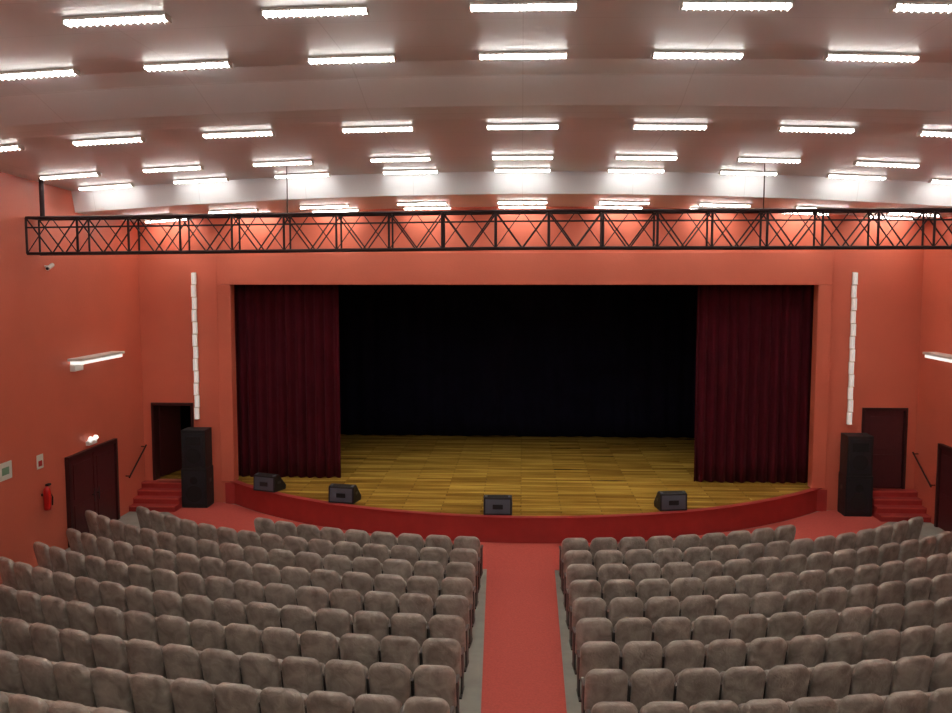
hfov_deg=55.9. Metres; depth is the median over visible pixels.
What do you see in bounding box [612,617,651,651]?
seat
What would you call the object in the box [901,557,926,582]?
seat
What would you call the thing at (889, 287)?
wall
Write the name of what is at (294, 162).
ceiling light
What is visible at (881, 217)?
ceiling light
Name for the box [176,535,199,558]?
seat
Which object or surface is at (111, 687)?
seat
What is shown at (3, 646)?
seat
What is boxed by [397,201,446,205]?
ceiling light
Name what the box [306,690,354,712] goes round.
seat
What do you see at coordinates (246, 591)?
seat
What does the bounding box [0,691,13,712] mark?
seat
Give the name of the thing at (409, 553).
seat
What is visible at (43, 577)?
seat
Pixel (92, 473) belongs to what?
door
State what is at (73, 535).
seat
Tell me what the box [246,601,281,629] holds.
seat
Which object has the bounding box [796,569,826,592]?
seat
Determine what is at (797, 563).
seat
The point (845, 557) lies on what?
seat
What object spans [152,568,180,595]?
seat
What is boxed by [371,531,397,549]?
seat
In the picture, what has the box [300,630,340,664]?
seat
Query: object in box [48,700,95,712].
seat
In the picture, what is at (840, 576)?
seat
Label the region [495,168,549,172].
ceiling light
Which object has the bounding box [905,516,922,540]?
seat
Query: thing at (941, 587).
seat
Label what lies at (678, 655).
seat
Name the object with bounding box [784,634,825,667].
seat
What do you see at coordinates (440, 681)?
seat
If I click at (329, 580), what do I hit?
seat
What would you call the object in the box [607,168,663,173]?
ceiling light
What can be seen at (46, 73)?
ceiling light
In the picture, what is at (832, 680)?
seat
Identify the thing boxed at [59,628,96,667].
seat
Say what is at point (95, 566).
seat
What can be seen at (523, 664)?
carpet
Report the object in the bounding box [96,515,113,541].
seat
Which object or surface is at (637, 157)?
ceiling light
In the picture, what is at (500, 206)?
ceiling light
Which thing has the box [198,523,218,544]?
seat
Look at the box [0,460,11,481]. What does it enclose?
sign
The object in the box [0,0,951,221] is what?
ceiling
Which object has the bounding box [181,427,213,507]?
loudspeaker
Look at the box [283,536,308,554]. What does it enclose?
seat
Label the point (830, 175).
ceiling light
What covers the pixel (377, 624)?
seat
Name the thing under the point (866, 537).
seat
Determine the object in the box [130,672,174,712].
seat
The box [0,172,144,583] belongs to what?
wall
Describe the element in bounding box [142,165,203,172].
ceiling light
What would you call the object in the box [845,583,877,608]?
seat
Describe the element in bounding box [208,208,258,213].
ceiling light
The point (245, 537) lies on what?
seat
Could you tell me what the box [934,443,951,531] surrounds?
door
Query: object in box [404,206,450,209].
ceiling light
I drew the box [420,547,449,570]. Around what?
seat
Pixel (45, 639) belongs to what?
seat
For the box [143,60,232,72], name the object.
ceiling light
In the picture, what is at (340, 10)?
ceiling light
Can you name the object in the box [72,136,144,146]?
ceiling light
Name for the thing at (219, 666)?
seat
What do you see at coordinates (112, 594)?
seat
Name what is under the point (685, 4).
ceiling light
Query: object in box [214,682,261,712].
seat
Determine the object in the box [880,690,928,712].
seat
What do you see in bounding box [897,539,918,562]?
seat
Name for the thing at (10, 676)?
seat
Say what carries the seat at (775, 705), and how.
on the floor at (470, 702)
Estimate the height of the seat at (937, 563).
0.868 m
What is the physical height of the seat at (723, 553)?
0.868 m
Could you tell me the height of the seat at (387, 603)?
0.868 m
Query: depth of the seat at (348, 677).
11.54 m
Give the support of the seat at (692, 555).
on the floor at (470, 702)
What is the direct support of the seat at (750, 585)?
on the floor at (470, 702)
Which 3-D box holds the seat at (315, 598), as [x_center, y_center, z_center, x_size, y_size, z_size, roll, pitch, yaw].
[-2.658,4.193,14.922,0.562,0.868,0.454,1,5,14]
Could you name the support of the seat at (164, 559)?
on the floor at (470, 702)
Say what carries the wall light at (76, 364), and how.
attached to the wall at (84, 305)
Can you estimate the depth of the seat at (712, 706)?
10.31 m
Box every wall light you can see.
[67,351,124,371]
[191,272,199,418]
[846,272,857,424]
[922,352,951,362]
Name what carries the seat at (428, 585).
on the floor at (470, 702)
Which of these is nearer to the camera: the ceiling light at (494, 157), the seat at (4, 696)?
the seat at (4, 696)
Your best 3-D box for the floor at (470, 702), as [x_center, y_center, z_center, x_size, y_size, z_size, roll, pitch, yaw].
[0.539,4.837,11.025,20.500,1.240,26.150,0,5,3]
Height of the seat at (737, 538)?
0.868 m
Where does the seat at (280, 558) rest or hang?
on the floor at (470, 702)
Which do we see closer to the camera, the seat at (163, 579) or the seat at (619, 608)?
the seat at (619, 608)
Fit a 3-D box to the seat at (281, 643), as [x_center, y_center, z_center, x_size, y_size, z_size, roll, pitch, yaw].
[-2.765,4.276,12.959,0.562,0.868,0.454,1,5,13]
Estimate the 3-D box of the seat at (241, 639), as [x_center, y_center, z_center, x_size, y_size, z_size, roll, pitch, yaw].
[-3.331,4.268,13.104,0.562,0.868,0.454,1,5,15]
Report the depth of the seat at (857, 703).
10.49 m
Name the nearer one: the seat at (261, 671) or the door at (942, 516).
the seat at (261, 671)
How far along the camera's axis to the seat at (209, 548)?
17.75 m
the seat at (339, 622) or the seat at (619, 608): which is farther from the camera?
the seat at (619, 608)
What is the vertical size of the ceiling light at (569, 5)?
0.075 m
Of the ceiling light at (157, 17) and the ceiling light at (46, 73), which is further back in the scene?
the ceiling light at (46, 73)
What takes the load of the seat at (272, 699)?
on the floor at (470, 702)
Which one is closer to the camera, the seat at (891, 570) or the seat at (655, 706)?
the seat at (655, 706)
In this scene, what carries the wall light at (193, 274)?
attached to the wall at (889, 287)
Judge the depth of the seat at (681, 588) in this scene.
15.25 m
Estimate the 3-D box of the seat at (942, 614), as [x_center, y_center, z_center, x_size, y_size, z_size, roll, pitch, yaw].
[7.469,4.237,14.444,0.562,0.868,0.454,-2,5,-20]
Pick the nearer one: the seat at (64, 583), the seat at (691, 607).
the seat at (691, 607)
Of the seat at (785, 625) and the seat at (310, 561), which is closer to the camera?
the seat at (785, 625)
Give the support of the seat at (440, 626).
on the floor at (470, 702)
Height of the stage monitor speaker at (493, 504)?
0.438 m
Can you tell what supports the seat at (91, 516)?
on the floor at (470, 702)
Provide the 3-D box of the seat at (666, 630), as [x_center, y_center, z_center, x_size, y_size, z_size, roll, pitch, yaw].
[2.910,4.267,13.464,0.562,0.868,0.454,0,5,-5]
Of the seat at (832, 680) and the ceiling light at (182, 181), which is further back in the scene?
the ceiling light at (182, 181)
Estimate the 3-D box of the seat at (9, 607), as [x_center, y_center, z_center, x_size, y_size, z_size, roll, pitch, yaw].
[-7.637,4.183,14.899,0.562,0.868,0.454,3,6,29]
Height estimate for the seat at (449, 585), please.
0.868 m
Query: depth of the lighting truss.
18.10 m
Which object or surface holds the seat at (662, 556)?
on the floor at (470, 702)
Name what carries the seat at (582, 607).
on the floor at (470, 702)
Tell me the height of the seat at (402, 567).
0.868 m
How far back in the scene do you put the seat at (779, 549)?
17.77 m
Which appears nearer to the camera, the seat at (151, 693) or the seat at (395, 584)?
the seat at (151, 693)
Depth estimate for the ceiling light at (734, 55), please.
12.09 m
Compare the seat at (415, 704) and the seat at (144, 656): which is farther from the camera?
the seat at (144, 656)
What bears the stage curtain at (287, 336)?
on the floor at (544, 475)
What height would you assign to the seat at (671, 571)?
0.868 m
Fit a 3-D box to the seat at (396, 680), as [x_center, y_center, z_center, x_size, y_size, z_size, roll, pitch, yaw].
[-1.090,4.335,11.662,0.562,0.868,0.454,1,5,8]
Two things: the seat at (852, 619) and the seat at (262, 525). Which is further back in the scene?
the seat at (262, 525)
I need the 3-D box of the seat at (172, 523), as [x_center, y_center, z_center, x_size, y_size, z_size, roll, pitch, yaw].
[-6.625,3.936,20.000,0.562,0.868,0.454,4,6,37]
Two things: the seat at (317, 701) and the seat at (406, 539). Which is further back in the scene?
the seat at (406, 539)
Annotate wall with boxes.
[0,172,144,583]
[137,207,924,509]
[180,406,190,429]
[913,216,951,523]
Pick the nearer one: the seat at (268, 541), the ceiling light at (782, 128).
the ceiling light at (782, 128)
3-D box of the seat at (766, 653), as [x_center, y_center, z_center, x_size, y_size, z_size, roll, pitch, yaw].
[4.024,4.306,12.613,0.562,0.868,0.454,-1,5,-9]
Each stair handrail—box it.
[126,444,146,477]
[912,452,934,486]
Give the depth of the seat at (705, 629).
13.30 m
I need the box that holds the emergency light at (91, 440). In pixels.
[86,435,98,445]
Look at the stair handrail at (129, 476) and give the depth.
23.75 m
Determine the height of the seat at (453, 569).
0.868 m
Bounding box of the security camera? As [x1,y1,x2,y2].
[44,263,53,269]
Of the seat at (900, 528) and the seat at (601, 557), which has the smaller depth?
the seat at (601, 557)
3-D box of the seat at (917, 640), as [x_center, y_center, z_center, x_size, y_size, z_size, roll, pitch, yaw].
[6.316,4.292,13.073,0.562,0.868,0.454,-1,5,-16]
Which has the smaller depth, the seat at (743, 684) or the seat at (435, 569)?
the seat at (743, 684)
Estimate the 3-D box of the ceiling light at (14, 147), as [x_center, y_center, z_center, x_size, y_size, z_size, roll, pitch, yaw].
[-8.453,-3.579,15.546,1.200,0.075,0.190,-4,1,3]
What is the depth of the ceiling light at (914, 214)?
21.22 m
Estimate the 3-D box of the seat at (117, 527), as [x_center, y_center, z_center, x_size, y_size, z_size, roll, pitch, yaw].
[-7.675,3.971,19.599,0.562,0.868,0.454,4,6,40]
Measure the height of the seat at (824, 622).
0.868 m
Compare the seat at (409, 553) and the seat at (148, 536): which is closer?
the seat at (409, 553)
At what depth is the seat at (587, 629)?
13.20 m
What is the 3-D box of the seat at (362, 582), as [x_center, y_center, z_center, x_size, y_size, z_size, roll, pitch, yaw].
[-2.038,4.159,15.762,0.562,0.868,0.454,1,5,12]
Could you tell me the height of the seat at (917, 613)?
0.868 m
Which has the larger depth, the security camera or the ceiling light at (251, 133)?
the security camera
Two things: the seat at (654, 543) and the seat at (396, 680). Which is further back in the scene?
the seat at (654, 543)
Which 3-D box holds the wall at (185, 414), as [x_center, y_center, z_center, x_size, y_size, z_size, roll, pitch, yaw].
[-8.781,-0.652,28.109,0.100,7.400,7.250,0,5,3]
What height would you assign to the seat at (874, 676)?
0.868 m
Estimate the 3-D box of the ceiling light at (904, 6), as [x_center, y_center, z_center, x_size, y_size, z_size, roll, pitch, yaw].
[5.184,-3.824,9.853,1.200,0.075,0.190,2,5,3]
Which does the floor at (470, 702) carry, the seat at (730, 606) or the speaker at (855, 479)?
the seat at (730, 606)
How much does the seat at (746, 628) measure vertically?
0.868 m
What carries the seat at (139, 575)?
on the floor at (470, 702)
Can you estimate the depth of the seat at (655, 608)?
14.21 m
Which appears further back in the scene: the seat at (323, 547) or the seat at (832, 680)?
the seat at (323, 547)
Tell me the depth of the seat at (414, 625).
13.38 m
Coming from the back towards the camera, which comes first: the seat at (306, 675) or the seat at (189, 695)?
the seat at (306, 675)
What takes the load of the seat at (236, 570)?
on the floor at (470, 702)
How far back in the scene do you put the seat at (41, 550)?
17.48 m
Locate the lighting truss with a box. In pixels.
[24,162,951,255]
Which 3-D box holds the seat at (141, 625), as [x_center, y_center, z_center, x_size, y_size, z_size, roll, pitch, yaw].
[-4.998,4.242,13.649,0.562,0.868,0.454,2,5,20]
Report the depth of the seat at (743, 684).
11.36 m
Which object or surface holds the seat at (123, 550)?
on the floor at (470, 702)
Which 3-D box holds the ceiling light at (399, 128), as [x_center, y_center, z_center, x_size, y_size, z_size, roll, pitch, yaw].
[-1.654,-3.834,15.175,1.200,0.075,0.190,-1,1,3]
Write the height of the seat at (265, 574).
0.868 m
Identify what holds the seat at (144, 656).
on the floor at (470, 702)
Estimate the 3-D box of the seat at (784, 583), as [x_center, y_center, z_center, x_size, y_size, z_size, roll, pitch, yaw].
[5.309,4.174,15.803,0.562,0.868,0.454,-1,5,-13]
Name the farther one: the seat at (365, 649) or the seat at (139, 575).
the seat at (139, 575)
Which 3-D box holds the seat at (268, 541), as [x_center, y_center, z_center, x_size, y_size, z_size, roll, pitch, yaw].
[-4.122,4.038,18.511,0.562,0.868,0.454,2,6,26]
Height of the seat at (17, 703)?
0.868 m
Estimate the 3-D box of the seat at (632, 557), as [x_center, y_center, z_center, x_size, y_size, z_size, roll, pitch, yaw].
[3.103,4.103,17.360,0.562,0.868,0.454,-1,5,-6]
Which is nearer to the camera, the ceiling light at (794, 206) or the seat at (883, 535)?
the seat at (883, 535)
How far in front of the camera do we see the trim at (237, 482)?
21.30 m
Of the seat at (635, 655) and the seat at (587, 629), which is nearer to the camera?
the seat at (635, 655)
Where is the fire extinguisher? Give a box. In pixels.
[41,483,52,510]
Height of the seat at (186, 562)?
0.868 m
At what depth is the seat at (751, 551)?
17.59 m
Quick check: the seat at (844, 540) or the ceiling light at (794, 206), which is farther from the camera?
the ceiling light at (794, 206)
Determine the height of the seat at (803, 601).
0.868 m
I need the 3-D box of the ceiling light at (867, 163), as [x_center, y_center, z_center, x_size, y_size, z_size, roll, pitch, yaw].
[8.017,-3.749,17.553,1.200,0.075,0.190,3,3,3]
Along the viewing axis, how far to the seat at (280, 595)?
14.86 m
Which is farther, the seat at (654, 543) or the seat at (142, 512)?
the seat at (142, 512)
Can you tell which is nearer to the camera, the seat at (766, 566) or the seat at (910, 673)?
the seat at (910, 673)
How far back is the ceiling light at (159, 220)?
23.45 m
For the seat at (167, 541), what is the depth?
18.33 m
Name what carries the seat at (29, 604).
on the floor at (470, 702)
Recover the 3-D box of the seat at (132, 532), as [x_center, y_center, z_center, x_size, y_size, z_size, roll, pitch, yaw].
[-7.218,4.000,19.240,0.562,0.868,0.454,4,6,36]
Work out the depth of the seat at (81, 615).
13.88 m
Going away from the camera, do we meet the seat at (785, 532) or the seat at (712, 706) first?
the seat at (712, 706)
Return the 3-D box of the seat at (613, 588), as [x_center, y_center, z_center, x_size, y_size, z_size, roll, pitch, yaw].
[2.425,4.186,15.366,0.562,0.868,0.454,0,5,-3]
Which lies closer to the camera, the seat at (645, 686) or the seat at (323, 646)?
the seat at (645, 686)
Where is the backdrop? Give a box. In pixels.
[338,285,697,437]
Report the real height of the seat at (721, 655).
0.868 m
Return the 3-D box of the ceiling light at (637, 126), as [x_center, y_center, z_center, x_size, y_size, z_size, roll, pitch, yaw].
[3.219,-3.813,14.928,1.200,0.075,0.190,1,1,3]
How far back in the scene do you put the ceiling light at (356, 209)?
23.19 m
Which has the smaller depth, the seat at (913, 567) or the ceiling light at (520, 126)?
the ceiling light at (520, 126)
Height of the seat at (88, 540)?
0.868 m
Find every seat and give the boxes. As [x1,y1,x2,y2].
[0,556,18,589]
[0,584,21,618]
[0,617,7,650]
[0,650,26,694]
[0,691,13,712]
[1,617,34,655]
[8,694,53,712]
[13,562,36,592]
[16,590,45,623]
[18,655,59,700]
[29,622,64,661]
[32,566,56,596]
[33,541,53,571]
[40,595,70,629]
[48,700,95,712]
[49,546,69,573]
[53,571,78,601]
[53,661,96,707]
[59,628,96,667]
[66,528,84,555]
[66,551,87,577]
[66,600,98,634]
[75,576,102,606]
[80,532,99,556]
[85,510,100,537]
[85,555,107,582]
[90,667,135,712]
[91,634,130,673]
[92,707,130,712]
[94,605,128,640]
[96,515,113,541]
[96,536,116,560]
[99,581,128,611]
[105,560,130,587]
[109,519,126,541]
[113,541,134,565]
[124,524,142,545]
[124,610,159,644]
[125,585,155,616]
[126,639,166,678]
[128,564,154,591]
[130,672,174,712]
[132,545,155,569]
[136,506,152,529]
[140,528,159,550]
[149,510,165,532]
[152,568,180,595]
[152,590,184,618]
[153,549,178,574]
[156,615,192,646]
[157,532,178,554]
[162,643,203,679]
[164,515,181,537]
[171,677,216,712]
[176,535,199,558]
[176,553,201,575]
[178,572,206,596]
[180,519,199,541]
[182,594,215,621]
[189,619,226,650]
[197,539,221,559]
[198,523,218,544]
[200,556,226,578]
[200,648,242,684]
[205,576,235,600]
[213,598,247,625]
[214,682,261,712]
[217,527,238,544]
[220,542,244,562]
[225,560,253,582]
[225,623,263,654]
[234,579,265,604]
[237,530,260,548]
[240,652,283,689]
[243,546,269,566]
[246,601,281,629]
[252,563,281,585]
[254,517,275,535]
[259,686,307,712]
[260,533,283,551]
[261,627,301,659]
[264,583,297,608]
[269,549,296,569]
[275,521,297,539]
[280,605,316,633]
[281,566,311,589]
[281,656,325,694]
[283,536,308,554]
[295,551,323,572]
[296,586,330,611]
[297,524,320,541]
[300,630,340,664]
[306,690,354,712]
[308,539,334,557]
[311,569,342,592]
[316,608,353,637]
[320,527,345,544]
[323,554,352,575]
[324,659,369,700]
[330,588,364,615]
[335,541,362,560]
[339,633,380,669]
[342,571,374,595]
[345,529,370,547]
[353,556,382,578]
[353,610,390,642]
[354,694,403,712]
[362,543,390,563]
[364,591,399,621]
[368,662,414,705]
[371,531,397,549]
[374,574,407,599]
[380,635,422,674]
[383,559,413,582]
[390,613,429,646]
[391,545,419,566]
[398,533,425,552]
[399,593,435,624]
[404,696,454,712]
[407,576,440,603]
[414,560,445,586]
[414,665,459,712]
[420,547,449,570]
[422,638,464,698]
[425,535,453,556]
[429,614,468,671]
[435,594,472,647]
[441,577,474,626]
[446,562,478,608]
[450,548,480,592]
[454,536,482,577]
[559,538,587,578]
[560,550,591,593]
[563,564,595,610]
[565,579,600,628]
[569,597,605,649]
[572,618,612,674]
[576,641,619,701]
[581,669,627,712]
[586,701,637,712]
[588,537,616,558]
[592,550,622,572]
[596,564,628,589]
[601,579,635,606]
[606,597,642,627]
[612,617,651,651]
[617,536,645,555]
[619,641,662,679]
[622,549,652,570]
[627,668,674,712]
[628,563,660,585]
[635,578,669,606]
[637,701,688,712]
[643,596,679,625]
[645,535,673,553]
[651,616,691,648]
[652,548,681,567]
[660,562,691,583]
[661,640,704,676]
[669,577,702,601]
[673,534,699,552]
[673,667,720,709]
[679,595,715,622]
[682,546,710,565]
[689,700,738,712]
[690,615,729,645]
[691,560,722,581]
[700,532,725,550]
[702,576,735,599]
[703,639,746,673]
[710,545,737,564]
[714,593,750,619]
[719,666,765,705]
[722,558,751,579]
[725,530,750,548]
[728,613,766,642]
[734,574,766,597]
[737,543,764,562]
[738,698,788,712]
[744,637,786,669]
[749,591,783,617]
[750,527,773,546]
[751,556,779,577]
[763,540,789,559]
[763,664,809,701]
[765,611,803,640]
[766,572,797,595]
[773,524,795,543]
[779,554,806,575]
[783,589,816,614]
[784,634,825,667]
[786,696,836,712]
[788,538,813,557]
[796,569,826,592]
[802,609,838,637]
[805,551,832,572]
[807,661,852,698]
[812,535,835,554]
[814,586,847,612]
[823,632,863,664]
[824,567,853,589]
[830,549,856,569]
[833,532,855,553]
[833,693,883,712]
[836,606,872,634]
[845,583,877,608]
[848,658,893,695]
[851,564,879,587]
[854,528,875,551]
[854,545,878,569]
[861,629,900,660]
[869,603,904,631]
[873,524,892,547]
[874,580,905,608]
[876,542,899,565]
[876,560,903,586]
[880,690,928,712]
[889,655,933,694]
[890,520,908,543]
[896,625,934,660]
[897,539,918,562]
[900,599,934,631]
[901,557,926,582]
[902,577,931,605]
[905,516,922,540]
[916,535,936,558]
[924,553,947,578]
[925,687,951,712]
[928,573,951,601]
[928,652,951,691]
[930,622,951,657]
[931,596,951,627]
[933,531,951,554]
[944,552,951,573]
[947,531,951,554]
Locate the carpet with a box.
[169,502,886,712]
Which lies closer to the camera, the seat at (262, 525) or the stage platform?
the seat at (262, 525)
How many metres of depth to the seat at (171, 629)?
13.23 m
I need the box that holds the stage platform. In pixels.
[225,483,826,542]
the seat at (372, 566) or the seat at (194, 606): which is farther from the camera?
the seat at (372, 566)
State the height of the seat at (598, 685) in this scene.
0.868 m
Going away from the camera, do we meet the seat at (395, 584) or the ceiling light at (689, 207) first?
the seat at (395, 584)
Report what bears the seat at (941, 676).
on the floor at (470, 702)
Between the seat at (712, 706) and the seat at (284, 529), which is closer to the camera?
the seat at (712, 706)
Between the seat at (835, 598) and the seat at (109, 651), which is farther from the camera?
the seat at (835, 598)
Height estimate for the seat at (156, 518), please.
0.868 m
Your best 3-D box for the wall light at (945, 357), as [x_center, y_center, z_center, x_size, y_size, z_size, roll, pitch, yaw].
[11.167,0.127,21.150,0.340,0.300,2.200,0,5,3]
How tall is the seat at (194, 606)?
0.868 m
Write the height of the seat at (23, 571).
0.868 m
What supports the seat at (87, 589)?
on the floor at (470, 702)
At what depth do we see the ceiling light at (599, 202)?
21.53 m
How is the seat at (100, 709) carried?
on the floor at (470, 702)
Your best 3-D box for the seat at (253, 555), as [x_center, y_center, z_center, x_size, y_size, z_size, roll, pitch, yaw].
[-4.192,4.081,17.486,0.562,0.868,0.454,2,5,24]
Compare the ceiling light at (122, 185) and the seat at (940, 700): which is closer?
the seat at (940, 700)
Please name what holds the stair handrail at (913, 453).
attached to the wall at (934, 397)
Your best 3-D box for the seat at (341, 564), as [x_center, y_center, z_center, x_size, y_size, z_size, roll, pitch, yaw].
[-2.546,4.109,16.895,0.562,0.868,0.454,1,5,16]
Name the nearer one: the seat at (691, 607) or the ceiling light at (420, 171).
the seat at (691, 607)
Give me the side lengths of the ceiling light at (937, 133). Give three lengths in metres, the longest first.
1.200 x 0.190 x 0.075 m
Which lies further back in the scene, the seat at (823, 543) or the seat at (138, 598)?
the seat at (823, 543)
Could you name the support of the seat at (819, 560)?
on the floor at (470, 702)
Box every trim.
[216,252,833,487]
[230,480,821,518]
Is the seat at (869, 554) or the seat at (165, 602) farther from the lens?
the seat at (869, 554)
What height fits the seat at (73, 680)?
0.868 m
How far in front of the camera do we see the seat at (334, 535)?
18.84 m
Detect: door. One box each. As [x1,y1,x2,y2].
[65,438,119,546]
[151,402,193,479]
[861,408,907,488]
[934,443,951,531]
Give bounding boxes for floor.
[1,504,944,712]
[159,434,809,515]
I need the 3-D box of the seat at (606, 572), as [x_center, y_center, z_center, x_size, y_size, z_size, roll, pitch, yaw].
[2.475,4.144,16.336,0.562,0.868,0.454,0,5,-3]
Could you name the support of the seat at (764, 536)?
on the floor at (470, 702)
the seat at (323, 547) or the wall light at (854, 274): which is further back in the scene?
the wall light at (854, 274)
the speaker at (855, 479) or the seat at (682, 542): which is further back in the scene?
the speaker at (855, 479)
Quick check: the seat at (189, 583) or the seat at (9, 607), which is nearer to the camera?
the seat at (9, 607)
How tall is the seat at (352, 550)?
0.868 m
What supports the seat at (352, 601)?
on the floor at (470, 702)
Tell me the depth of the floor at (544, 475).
24.97 m
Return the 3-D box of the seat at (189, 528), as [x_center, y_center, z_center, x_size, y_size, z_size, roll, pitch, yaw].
[-6.150,3.966,19.660,0.562,0.868,0.454,4,6,35]
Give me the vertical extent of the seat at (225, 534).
0.868 m
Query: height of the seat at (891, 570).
0.868 m
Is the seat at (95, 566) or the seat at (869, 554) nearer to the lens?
the seat at (95, 566)
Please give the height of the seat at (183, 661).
0.868 m
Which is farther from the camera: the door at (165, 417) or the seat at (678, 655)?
the door at (165, 417)
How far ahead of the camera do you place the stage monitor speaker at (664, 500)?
21.27 m
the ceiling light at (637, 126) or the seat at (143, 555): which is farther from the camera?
the seat at (143, 555)
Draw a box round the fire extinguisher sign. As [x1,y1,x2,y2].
[36,454,43,469]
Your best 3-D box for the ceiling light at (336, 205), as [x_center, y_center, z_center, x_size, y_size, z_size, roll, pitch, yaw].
[-3.701,-3.664,21.982,1.200,0.075,0.190,-2,5,3]
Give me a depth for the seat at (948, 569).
17.02 m
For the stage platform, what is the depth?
21.30 m
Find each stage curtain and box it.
[234,285,340,477]
[694,285,813,482]
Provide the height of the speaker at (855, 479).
2.080 m
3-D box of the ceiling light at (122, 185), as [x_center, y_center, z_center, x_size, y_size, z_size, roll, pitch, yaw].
[-8.226,-3.772,19.991,1.200,0.075,0.190,-4,3,3]
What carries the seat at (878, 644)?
on the floor at (470, 702)
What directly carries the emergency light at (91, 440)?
attached to the wall at (84, 305)
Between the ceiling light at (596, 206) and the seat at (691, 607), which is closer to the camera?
the seat at (691, 607)
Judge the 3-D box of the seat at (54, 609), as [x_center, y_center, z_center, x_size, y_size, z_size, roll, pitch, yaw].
[-6.604,4.208,14.348,0.562,0.868,0.454,3,6,27]
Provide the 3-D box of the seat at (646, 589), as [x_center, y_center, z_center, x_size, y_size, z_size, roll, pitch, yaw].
[3.008,4.185,15.410,0.562,0.868,0.454,0,5,-5]
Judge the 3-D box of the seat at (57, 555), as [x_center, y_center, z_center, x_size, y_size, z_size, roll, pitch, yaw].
[-7.926,4.078,17.370,0.562,0.868,0.454,4,6,36]
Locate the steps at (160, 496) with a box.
[129,480,181,511]
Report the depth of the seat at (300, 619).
13.72 m
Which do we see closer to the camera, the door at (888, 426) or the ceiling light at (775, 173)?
the ceiling light at (775, 173)
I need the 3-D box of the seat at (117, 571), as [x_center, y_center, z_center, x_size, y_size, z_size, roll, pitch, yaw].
[-6.444,4.120,16.443,0.562,0.868,0.454,3,6,28]
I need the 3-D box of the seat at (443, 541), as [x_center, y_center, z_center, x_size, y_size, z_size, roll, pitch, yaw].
[-0.737,4.048,18.446,0.562,0.868,0.454,1,5,11]
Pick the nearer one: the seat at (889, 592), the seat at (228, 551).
the seat at (889, 592)
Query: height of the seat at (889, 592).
0.868 m
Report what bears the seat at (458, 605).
on the floor at (470, 702)
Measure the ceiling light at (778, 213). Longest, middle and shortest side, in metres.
1.200 x 0.190 x 0.075 m
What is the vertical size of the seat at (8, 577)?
0.868 m
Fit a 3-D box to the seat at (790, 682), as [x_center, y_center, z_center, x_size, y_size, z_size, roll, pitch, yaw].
[3.980,4.347,11.634,0.562,0.868,0.454,-1,5,-6]
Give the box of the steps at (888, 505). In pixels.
[872,489,931,521]
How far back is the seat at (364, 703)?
10.46 m
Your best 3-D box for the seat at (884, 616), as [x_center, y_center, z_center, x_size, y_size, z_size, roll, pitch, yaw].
[6.359,4.249,14.086,0.562,0.868,0.454,-1,5,-15]
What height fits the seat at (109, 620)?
0.868 m
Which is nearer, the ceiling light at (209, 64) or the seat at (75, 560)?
the ceiling light at (209, 64)
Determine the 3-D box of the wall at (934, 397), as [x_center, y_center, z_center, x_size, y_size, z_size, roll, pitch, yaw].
[10.933,0.572,10.270,0.300,9.870,26.450,0,5,3]
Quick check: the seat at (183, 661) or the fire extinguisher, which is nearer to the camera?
the seat at (183, 661)
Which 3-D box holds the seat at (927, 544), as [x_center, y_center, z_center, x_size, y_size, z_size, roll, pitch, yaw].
[9.095,4.073,18.410,0.562,0.868,0.454,-3,6,-32]
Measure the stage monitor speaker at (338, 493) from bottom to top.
0.438 m
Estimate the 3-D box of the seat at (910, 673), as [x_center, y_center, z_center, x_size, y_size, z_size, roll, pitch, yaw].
[5.708,4.339,11.932,0.562,0.868,0.454,-1,5,-12]
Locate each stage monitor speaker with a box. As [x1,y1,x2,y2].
[253,472,285,492]
[328,483,360,503]
[483,495,511,514]
[654,490,686,510]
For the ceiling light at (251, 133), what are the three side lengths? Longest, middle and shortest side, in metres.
1.200 x 0.190 x 0.075 m
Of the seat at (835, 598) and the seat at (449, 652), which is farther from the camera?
the seat at (835, 598)
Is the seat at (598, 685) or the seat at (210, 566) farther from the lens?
the seat at (210, 566)
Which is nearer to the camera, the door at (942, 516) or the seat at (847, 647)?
the seat at (847, 647)
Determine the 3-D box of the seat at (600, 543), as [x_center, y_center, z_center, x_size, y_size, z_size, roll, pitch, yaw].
[2.569,4.062,18.278,0.562,0.868,0.454,0,5,-5]
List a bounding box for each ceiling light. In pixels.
[0,68,79,80]
[0,144,23,151]
[39,171,100,180]
[62,12,171,28]
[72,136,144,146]
[78,183,134,190]
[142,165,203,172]
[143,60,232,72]
[145,219,192,223]
[173,177,228,184]
[202,129,274,138]
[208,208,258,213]
[253,160,313,166]
[261,4,369,19]
[274,172,330,178]
[300,204,349,209]
[307,54,395,65]
[312,208,358,211]
[342,125,413,133]
[370,156,430,162]
[383,169,437,174]
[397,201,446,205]
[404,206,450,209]
[469,0,576,13]
[479,51,566,60]
[487,123,558,130]
[492,155,552,160]
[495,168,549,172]
[497,200,546,203]
[499,205,545,208]
[594,205,641,208]
[598,201,649,204]
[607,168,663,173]
[615,155,676,160]
[633,123,706,130]
[651,51,743,59]
[679,0,792,11]
[688,207,735,208]
[698,202,750,207]
[719,170,777,175]
[736,157,800,163]
[777,125,854,133]
[778,213,828,215]
[794,206,832,207]
[823,52,919,63]
[826,173,885,180]
[853,161,919,168]
[866,215,916,218]
[885,213,940,216]
[889,1,951,13]
[917,129,951,137]
[928,178,951,184]
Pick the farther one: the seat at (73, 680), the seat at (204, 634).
the seat at (204, 634)
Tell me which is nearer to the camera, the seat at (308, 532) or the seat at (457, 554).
the seat at (457, 554)
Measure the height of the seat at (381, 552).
0.868 m
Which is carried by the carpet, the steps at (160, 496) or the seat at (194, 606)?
the steps at (160, 496)

